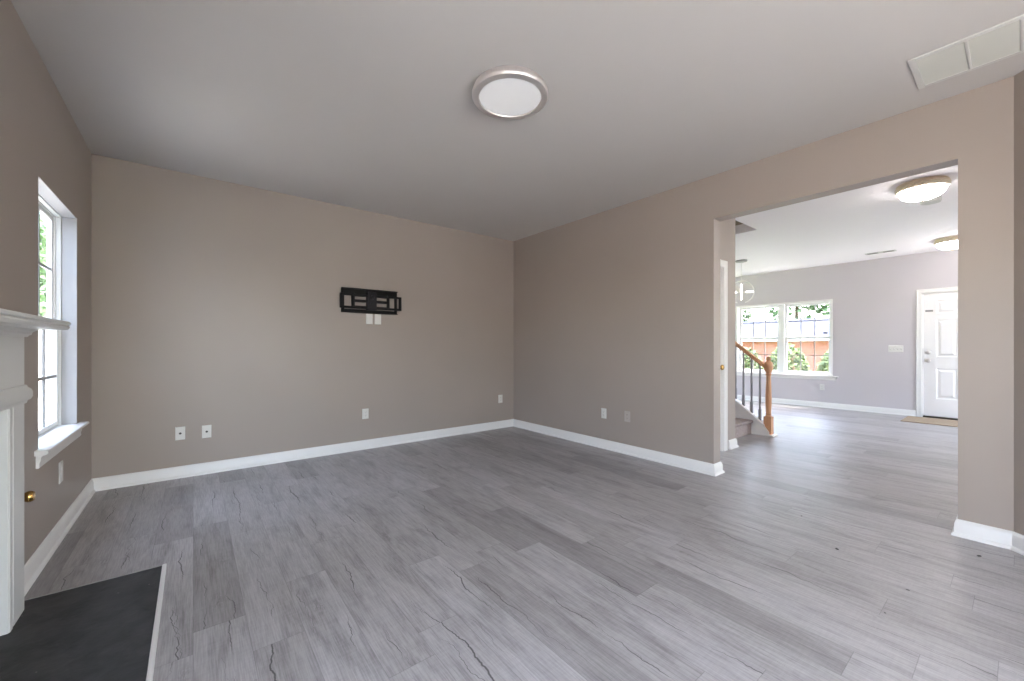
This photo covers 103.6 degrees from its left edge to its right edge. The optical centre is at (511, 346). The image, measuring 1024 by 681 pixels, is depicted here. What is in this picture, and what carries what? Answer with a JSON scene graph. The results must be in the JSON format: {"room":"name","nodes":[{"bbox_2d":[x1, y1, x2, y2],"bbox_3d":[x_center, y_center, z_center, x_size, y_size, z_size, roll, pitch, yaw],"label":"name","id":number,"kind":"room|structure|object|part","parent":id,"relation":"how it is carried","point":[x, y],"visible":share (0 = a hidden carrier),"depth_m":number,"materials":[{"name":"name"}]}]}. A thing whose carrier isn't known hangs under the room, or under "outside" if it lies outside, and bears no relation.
{"room":"living room","nodes":[
{"label":"living room","id":0,"kind":"room"},
{"bbox_2d":[0,0,90,564],"bbox_3d":[-1.318,-0.200,0.508,0.140,2.740,7.231,0,0,-38],"label":"wall","id":1,"kind":"structure","parent":0,"point":[39,135],"depth_m":2.13,"materials":[{"name":"beige paint"}]},
{"bbox_2d":[24,491,35,501],"bbox_3d":[-2.256,0.695,1.863,0.069,0.051,0.051,0,0,-38],"label":"handle","id":2,"kind":"object","parent":1,"relation":"attached to","point":[29,496],"visible":0.48,"depth_m":1.86,"materials":[{"name":"gold metal"}]},
{"bbox_2d":[0,308,70,635],"bbox_3d":[-1.839,0.536,1.032,0.691,1.309,1.726,0,0,-38],"label":"fireplace mantel","id":3,"kind":"object","parent":1,"relation":"attached to","point":[14,325],"visible":1,"depth_m":1.65,"materials":[{"name":"white paint"}]},
{"bbox_3d":[-1.686,0.207,1.153,0.082,0.082,1.628,0,0,-38],"label":"crosshead moulding","id":4,"kind":"part","parent":3,"relation":"part of","materials":[{"name":"white paint"}]},
{"bbox_3d":[-1.681,-0.062,1.157,0.095,0.036,1.654,0,0,-38],"label":"bed moulding","id":5,"kind":"part","parent":3,"relation":"part of","materials":[{"name":"white paint"}]},
{"bbox_2d":[0,308,70,329],"bbox_3d":[-1.643,-0.099,1.187,0.191,0.039,1.726,0,0,-38],"label":"mantel shelf","id":6,"kind":"object","parent":3,"relation":"attached to","point":[9,319],"depth_m":1.51,"materials":[{"name":"white paint"}]},
{"bbox_2d":[24,479,95,596],"bbox_3d":[-2.807,1.119,2.527,0.028,0.102,1.916,0,0,-38],"label":"baseboard","id":7,"kind":"structure","parent":1,"relation":"attached to","point":[34,566],"depth_m":2.35,"materials":[{"name":"white paint"}]},
{"bbox_2d":[59,460,62,483],"bbox_3d":[-2.807,0.778,2.510,0.008,0.130,0.078,0,0,-38],"label":"wall outlet","id":8,"kind":"object","parent":1,"relation":"attached to","point":[61,462],"visible":1,"depth_m":2.49,"materials":[{"name":"white plastic"}]},
{"bbox_2d":[34,176,89,468],"bbox_3d":[-2.849,-0.137,2.484,0.192,1.555,1.072,0,0,-38],"label":"window","id":9,"kind":"structure","parent":1,"relation":"in","point":[53,437],"depth_m":2.79,"materials":[{"name":"white plastic"}]},
{"bbox_3d":[-2.904,-0.516,2.435,0.020,0.757,0.874,0,0,-38],"label":"sash","id":10,"kind":"part","parent":9,"relation":"part of","materials":[{"name":"white plastic"}]},
{"bbox_3d":[-2.886,0.179,2.449,0.020,0.713,0.874,0,0,-38],"label":"sash","id":11,"kind":"part","parent":9,"relation":"part of","materials":[{"name":"white plastic"}]},
{"bbox_3d":[-2.895,-0.179,2.442,0.067,1.470,0.912,0,0,-38],"label":"frame","id":12,"kind":"part","parent":9,"relation":"part of","materials":[{"name":"white plastic"}]},
{"bbox_3d":[-2.823,0.556,2.505,0.124,0.026,1.072,0,0,-38],"label":"sill","id":13,"kind":"part","parent":9,"relation":"part of","materials":[{"name":"white paint"}]},
{"bbox_2d":[91,154,512,478],"bbox_3d":[-1.690,-0.200,4.726,4.507,2.740,0.150,0,0,-38],"label":"wall","id":14,"kind":"structure","parent":0,"point":[215,303],"depth_m":4.05,"materials":[{"name":"beige paint"}]},
{"bbox_2d":[175,426,184,439],"bbox_3d":[-2.970,0.774,3.609,0.070,0.116,0.016,0,0,-38],"label":"plate","id":15,"kind":"object","parent":14,"relation":"attached to","point":[179,431],"visible":1,"depth_m":3.61,"materials":[{"name":"white plastic"}]},
{"bbox_2d":[202,425,210,437],"bbox_3d":[-2.822,0.782,3.726,0.070,0.116,0.016,0,0,-38],"label":"plate","id":16,"kind":"object","parent":14,"relation":"attached to","point":[206,429],"visible":1,"depth_m":3.73,"materials":[{"name":"white plastic"}]},
{"bbox_2d":[93,419,512,490],"bbox_3d":[-1.687,1.119,4.616,4.376,0.102,0.028,0,0,-38],"label":"baseboard","id":17,"kind":"structure","parent":14,"relation":"attached to","point":[144,477],"depth_m":4.05,"materials":[{"name":"white paint"}]},
{"bbox_2d":[362,408,368,418],"bbox_3d":[-1.683,0.767,4.630,0.072,0.116,0.009,0,0,-38],"label":"wall outlet","id":18,"kind":"object","parent":14,"relation":"attached to","point":[365,412],"visible":1,"depth_m":4.63,"materials":[{"name":"white plastic"}]},
{"bbox_2d":[366,314,372,323],"bbox_3d":[-1.648,-0.325,4.659,0.075,0.120,0.008,0,0,-38],"label":"plate","id":19,"kind":"object","parent":14,"relation":"attached to","point":[369,317],"visible":1,"depth_m":4.66,"materials":[{"name":"white plastic"}]},
{"bbox_2d":[340,287,401,314],"bbox_3d":[-1.612,-0.524,4.628,0.702,0.276,0.100,0,0,-38],"label":"wall bracket","id":20,"kind":"object","parent":14,"relation":"attached to","point":[371,295],"visible":1,"depth_m":4.61,"materials":[{"name":"black metal"}]},
{"bbox_3d":[-1.728,-0.519,4.551,0.155,0.170,0.049,0,0,-38],"label":"folding arm","id":21,"kind":"part","parent":20,"relation":"part of","materials":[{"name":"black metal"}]},
{"bbox_3d":[-1.603,-0.512,4.617,0.702,0.164,0.020,0,0,-38],"label":"tilt frame","id":22,"kind":"part","parent":20,"relation":"part of","materials":[{"name":"black metal"}]},
{"bbox_3d":[-1.512,-0.519,4.721,0.155,0.170,0.049,0,0,-38],"label":"folding arm","id":23,"kind":"part","parent":20,"relation":"part of","materials":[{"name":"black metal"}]},
{"bbox_2d":[375,314,380,324],"bbox_3d":[-1.570,-0.325,4.721,0.075,0.120,0.007,0,0,-38],"label":"plate","id":24,"kind":"object","parent":14,"relation":"attached to","point":[377,316],"visible":1,"depth_m":4.72,"materials":[{"name":"white plastic"}]},
{"bbox_2d":[498,395,501,402],"bbox_3d":[-0.166,0.750,5.830,0.072,0.116,0.009,0,0,-38],"label":"wall outlet","id":25,"kind":"object","parent":14,"relation":"attached to","point":[499,396],"visible":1,"depth_m":5.82,"materials":[{"name":"white plastic"}]},
{"bbox_2d":[11,0,1023,276],"bbox_3d":[2.109,-1.629,4.471,10.655,0.120,9.200,0,0,-38],"label":"ceiling","id":26,"kind":"structure","parent":0,"point":[368,105],"depth_m":2.53,"materials":[{"name":"white paint"}]},
{"bbox_2d":[472,65,547,119],"bbox_3d":[-0.012,-1.543,2.467,0.468,0.053,0.468,0,0,-38],"label":"ceiling light","id":27,"kind":"object","parent":26,"relation":"attached to","point":[509,92],"visible":1,"depth_m":2.41,"materials":[{"name":"white glass"}]},
{"bbox_2d":[735,259,754,302],"bbox_3d":[4.160,-1.182,7.316,0.196,0.775,0.382,0,0,-34],"label":"pendant","id":28,"kind":"object","parent":26,"relation":"hanging from","point":[741,260],"visible":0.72,"depth_m":7.27,"materials":[{"name":"white metal"}]},
{"bbox_2d":[865,250,896,254],"bbox_3d":[6.104,-1.566,6.679,0.120,0.007,0.380,0,0,-38],"label":"ceiling vent","id":29,"kind":"object","parent":26,"relation":"in","point":[889,250],"visible":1,"depth_m":6.67,"materials":[{"name":"white metal"}]},
{"bbox_2d":[894,175,951,201],"bbox_3d":[3.930,-1.480,3.865,0.386,0.178,0.386,0,0,-38],"label":"ceiling light","id":30,"kind":"object","parent":26,"relation":"attached to","point":[921,189],"visible":1,"depth_m":3.77,"materials":[{"name":"white glass"}]},
{"bbox_3d":[3.930,-1.459,3.865,0.338,0.089,0.338,0,0,-38],"label":"lamp shade","id":31,"kind":"part","parent":30,"relation":"part of","materials":[{"name":"white glass"}]},
{"bbox_2d":[920,196,941,204],"bbox_3d":[4.429,-1.544,4.266,0.166,0.050,0.166,0,0,-38],"label":"smoke detector","id":32,"kind":"object","parent":26,"relation":"attached to","point":[937,199],"visible":0.8,"depth_m":4.22,"materials":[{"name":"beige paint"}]},
{"bbox_2d":[934,235,957,250],"bbox_3d":[6.362,-1.480,5.819,0.386,0.178,0.386,0,0,-38],"label":"ceiling light","id":33,"kind":"object","parent":26,"relation":"attached to","point":[951,242],"visible":0.62,"depth_m":5.77,"materials":[{"name":"white glass"}]},
{"bbox_3d":[6.362,-1.459,5.819,0.338,0.089,0.338,0,0,-38],"label":"lamp shade","id":34,"kind":"part","parent":33,"relation":"part of","materials":[{"name":"white glass"}]},
{"bbox_2d":[907,14,1023,88],"bbox_3d":[2.500,-1.565,2.097,0.389,0.008,0.590,0,0,-38],"label":"ceiling vent","id":35,"kind":"object","parent":26,"relation":"in","point":[1004,40],"visible":1,"depth_m":2.15,"materials":[{"name":"white metal"}]},
{"bbox_2d":[24,400,1023,680],"bbox_3d":[2.166,1.230,4.516,10.800,0.120,9.200,0,0,-38],"label":"floor","id":36,"kind":"structure","parent":0,"point":[512,553],"depth_m":2.13,"materials":[{"name":"grey laminate"}]},
{"bbox_2d":[0,564,166,680],"bbox_3d":[-1.503,1.169,1.289,0.536,0.022,1.806,0,0,-38],"label":"hearth","id":37,"kind":"object","parent":36,"relation":"on","point":[102,630],"visible":0.91,"depth_m":1.63,"materials":[{"name":"black stone"}]},
{"bbox_2d":[735,341,777,437],"bbox_3d":[2.150,-0.485,6.187,1.073,3.311,3.041,0,0,-38],"label":"staircase","id":38,"kind":"structure","parent":36,"relation":"on","point":[747,422],"depth_m":5.40,"materials":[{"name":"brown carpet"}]},
{"bbox_3d":[2.474,-0.927,6.490,0.060,2.427,2.885,0,0,-38],"label":"handrail","id":39,"kind":"part","parent":38,"relation":"part of","materials":[{"name":"brown wood"}]},
{"bbox_3d":[3.234,1.161,5.552,0.160,0.020,0.700,0,0,-38],"label":"shoe moulding","id":40,"kind":"part","parent":38,"relation":"part of","materials":[{"name":"white paint"}]},
{"bbox_3d":[3.402,0.639,5.347,0.112,1.021,0.112,0,0,-38],"label":"newel post","id":41,"kind":"part","parent":38,"relation":"part of","materials":[{"name":"brown wood"}]},
{"bbox_2d":[900,416,957,426],"bbox_3d":[6.729,1.164,6.154,0.710,0.012,1.070,0,0,-38],"label":"door mat","id":42,"kind":"object","parent":36,"relation":"on","point":[934,421],"visible":0.56,"depth_m":6.27,"materials":[{"name":"beige fabric"}]},
{"bbox_2d":[720,218,734,439],"bbox_3d":[2.145,-0.200,4.417,1.127,2.740,0.100,0,0,-38],"label":"wall","id":43,"kind":"structure","parent":0,"point":[727,227],"depth_m":4.65,"materials":[{"name":"beige paint"}]},
{"bbox_2d":[720,259,727,450],"bbox_3d":[2.112,0.100,4.359,0.784,2.142,0.150,0,0,-38],"label":"door","id":44,"kind":"structure","parent":43,"relation":"in","point":[723,264],"depth_m":4.53,"materials":[{"name":"white paint"}]},
{"bbox_2d":[728,438,738,449],"bbox_3d":[2.510,1.119,4.741,0.208,0.102,0.213,0,0,-38],"label":"baseboard","id":45,"kind":"structure","parent":43,"relation":"attached to","point":[732,443],"depth_m":4.65,"materials":[{"name":"white paint"}]},
{"bbox_2d":[742,347,763,368],"bbox_3d":[6.081,0.705,10.536,0.921,1.432,0.950,0,0,-38],"label":"shrub","id":46,"kind":"object","parent":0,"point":[747,362],"visible":0.11,"depth_m":10.27,"materials":[{"name":"green plant"}]},
{"bbox_2d":[513,76,1013,530],"bbox_3d":[1.515,-0.200,4.199,0.131,2.740,4.651,0,0,-38],"label":"wall","id":47,"kind":"structure","parent":0,"point":[616,310],"depth_m":3.75,"materials":[{"name":"beige paint"}]},
{"bbox_2d":[601,408,605,418],"bbox_3d":[1.060,0.767,4.662,0.009,0.116,0.072,0,0,-38],"label":"wall outlet","id":48,"kind":"object","parent":47,"relation":"attached to","point":[603,410],"visible":1,"depth_m":4.66,"materials":[{"name":"white plastic"}]},
{"bbox_2d":[513,419,724,475],"bbox_3d":[1.007,1.119,4.874,0.226,0.102,2.963,0,0,-38],"label":"baseboard","id":49,"kind":"structure","parent":47,"relation":"attached to","point":[716,469],"depth_m":4.36,"materials":[{"name":"white paint"}]},
{"bbox_2d":[625,411,629,421],"bbox_3d":[1.260,0.760,4.409,0.009,0.116,0.072,0,0,-38],"label":"blank plate","id":50,"kind":"object","parent":47,"relation":"attached to","point":[627,413],"visible":1,"depth_m":4.40,"materials":[{"name":"white plastic"}]},
{"bbox_2d":[742,318,828,371],"bbox_3d":[20.065,0.196,28.606,8.040,4.350,19.000,0,0,-38],"label":"house","id":51,"kind":"structure","parent":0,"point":[794,328],"depth_m":26.62,"materials":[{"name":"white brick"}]},
{"bbox_2d":[735,249,957,409],"bbox_3d":[6.056,-0.200,7.909,0.200,2.740,8.600,0,0,-38],"label":"wall","id":52,"kind":"structure","parent":0,"point":[874,300],"depth_m":7.32,"materials":[{"name":"grey paint"}]},
{"bbox_2d":[736,299,837,379],"bbox_3d":[5.622,-0.140,8.401,0.230,1.549,1.911,0,0,-38],"label":"window","id":53,"kind":"structure","parent":52,"relation":"in","point":[782,371],"depth_m":8.36,"materials":[{"name":"white plastic"}]},
{"bbox_3d":[5.366,0.162,8.757,0.032,0.733,0.793,0,0,-38],"label":"sash","id":54,"kind":"part","parent":53,"relation":"part of","materials":[{"name":"white plastic"}]},
{"bbox_3d":[5.394,-0.524,8.778,0.032,0.709,0.793,0,0,-38],"label":"sash","id":55,"kind":"part","parent":53,"relation":"part of","materials":[{"name":"glass"}]},
{"bbox_3d":[5.567,0.566,8.357,0.090,0.026,1.911,0,0,-38],"label":"sill","id":56,"kind":"part","parent":53,"relation":"part of","materials":[{"name":"white paint"}]},
{"bbox_3d":[5.940,-0.524,8.088,0.032,0.709,0.784,0,0,-38],"label":"sash","id":57,"kind":"part","parent":53,"relation":"part of","materials":[{"name":"glass"}]},
{"bbox_3d":[5.912,0.162,8.066,0.032,0.733,0.784,0,0,-38],"label":"sash","id":58,"kind":"part","parent":53,"relation":"part of","materials":[{"name":"white plastic"}]},
{"bbox_2d":[737,395,915,415],"bbox_3d":[5.095,1.119,8.940,0.028,0.102,5.492,0,0,-38],"label":"baseboard","id":59,"kind":"structure","parent":52,"relation":"attached to","point":[894,411],"depth_m":7.59,"materials":[{"name":"white paint"}]},
{"bbox_2d":[888,345,902,351],"bbox_3d":[6.648,0.033,6.984,0.017,0.118,0.190,0,0,-38],"label":"switch plate","id":60,"kind":"object","parent":52,"relation":"attached to","point":[891,348],"visible":1,"depth_m":6.99,"materials":[{"name":"white plastic"}]},
{"bbox_2d":[916,287,957,419],"bbox_3d":[7.208,0.104,6.420,0.238,2.133,1.071,0,0,-38],"label":"door","id":61,"kind":"structure","parent":52,"relation":"in","point":[936,308],"depth_m":6.63,"materials":[{"name":"white paint"}]},
{"bbox_2d":[1014,70,1023,534],"bbox_3d":[3.265,-0.200,1.256,0.528,2.740,2.322,0,0,-25],"label":"wall","id":62,"kind":"structure","parent":0,"point":[1018,78],"depth_m":2.31,"materials":[{"name":"beige paint"}]},
{"bbox_2d":[951,515,1023,555],"bbox_3d":[3.278,1.119,1.364,0.936,0.102,2.475,0,0,-38],"label":"baseboard","id":63,"kind":"structure","parent":62,"relation":"attached to","point":[1011,540],"depth_m":2.40,"materials":[{"name":"white paint"}]},
{"label":"outside","id":64,"kind":"structure","parent":0,"visible":0},
{"bbox_3d":[1.644,2.421,14.046,140.000,0.100,140.000,0,0,-38],"label":"trim","id":65,"kind":"structure","parent":64,"visible":0},
{"bbox_2d":[40,224,45,315],"bbox_3d":[-26.177,-2.536,21.089,6.619,9.812,5.983,0,0,-38],"label":"tree","id":66,"kind":"object","parent":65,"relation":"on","point":[42,230],"visible":0.06,"depth_m":21.07,"materials":[{"name":"green plant"}]},
{"bbox_2d":[40,258,45,316],"bbox_3d":[-21.244,-2.653,14.804,6.549,10.048,6.419,0,0,-38],"label":"tree","id":67,"kind":"object","parent":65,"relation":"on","point":[42,297],"visible":0.02,"depth_m":15.80,"materials":[{"name":"green plant"}]},
{"bbox_2d":[40,214,45,268],"bbox_3d":[-31.488,-3.330,26.608,6.948,11.402,5.335,0,0,2],"label":"tree","id":68,"kind":"object","parent":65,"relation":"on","point":[41,219],"visible":0.02,"depth_m":26.33,"materials":[{"name":"green plant"}]},
{"bbox_2d":[743,309,752,320],"bbox_3d":[22.108,-4.938,47.031,9.329,14.617,9.473,0,0,-38],"label":"tree","id":69,"kind":"object","parent":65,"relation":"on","point":[748,312],"visible":0.02,"depth_m":45.00,"materials":[{"name":"green plant"}]},
{"bbox_2d":[768,304,828,319],"bbox_3d":[27.006,-4.815,37.273,9.246,14.371,8.985,0,0,-38],"label":"tree","id":70,"kind":"object","parent":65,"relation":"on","point":[825,307],"visible":0.03,"depth_m":35.66,"materials":[{"name":"green plant"}]},
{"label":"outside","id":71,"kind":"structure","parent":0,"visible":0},
{"bbox_2d":[38,395,45,428],"bbox_3d":[-15.127,1.895,7.164,13.150,0.950,90.000,0,0,-38],"label":"ground","id":72,"kind":"structure","parent":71,"point":[40,397],"depth_m":8.81,"materials":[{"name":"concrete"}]},
{"bbox_2d":[38,316,45,396],"bbox_3d":[-11.403,0.258,8.855,0.070,2.305,40.035,0,0,-38],"label":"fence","id":73,"kind":"object","parent":72,"relation":"on","point":[39,331],"visible":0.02,"depth_m":11.50,"materials":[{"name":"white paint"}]},
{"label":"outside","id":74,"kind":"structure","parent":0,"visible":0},
{"bbox_3d":[6.699,1.896,10.393,3.600,0.950,20.000,0,0,-38],"label":"trim","id":75,"kind":"structure","parent":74,"visible":0},
{"bbox_2d":[769,343,810,370],"bbox_3d":[6.614,0.696,9.693,0.934,1.596,0.932,0,0,-38],"label":"shrub","id":76,"kind":"object","parent":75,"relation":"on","point":[791,350],"visible":0.25,"depth_m":9.47,"materials":[{"name":"green plant"}]},
{"bbox_2d":[815,349,828,371],"bbox_3d":[7.315,0.680,8.970,0.933,1.481,0.929,0,0,-38],"label":"shrub","id":77,"kind":"object","parent":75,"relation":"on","point":[823,365],"visible":0.03,"depth_m":9.04,"materials":[{"name":"green plant"}]}
]}

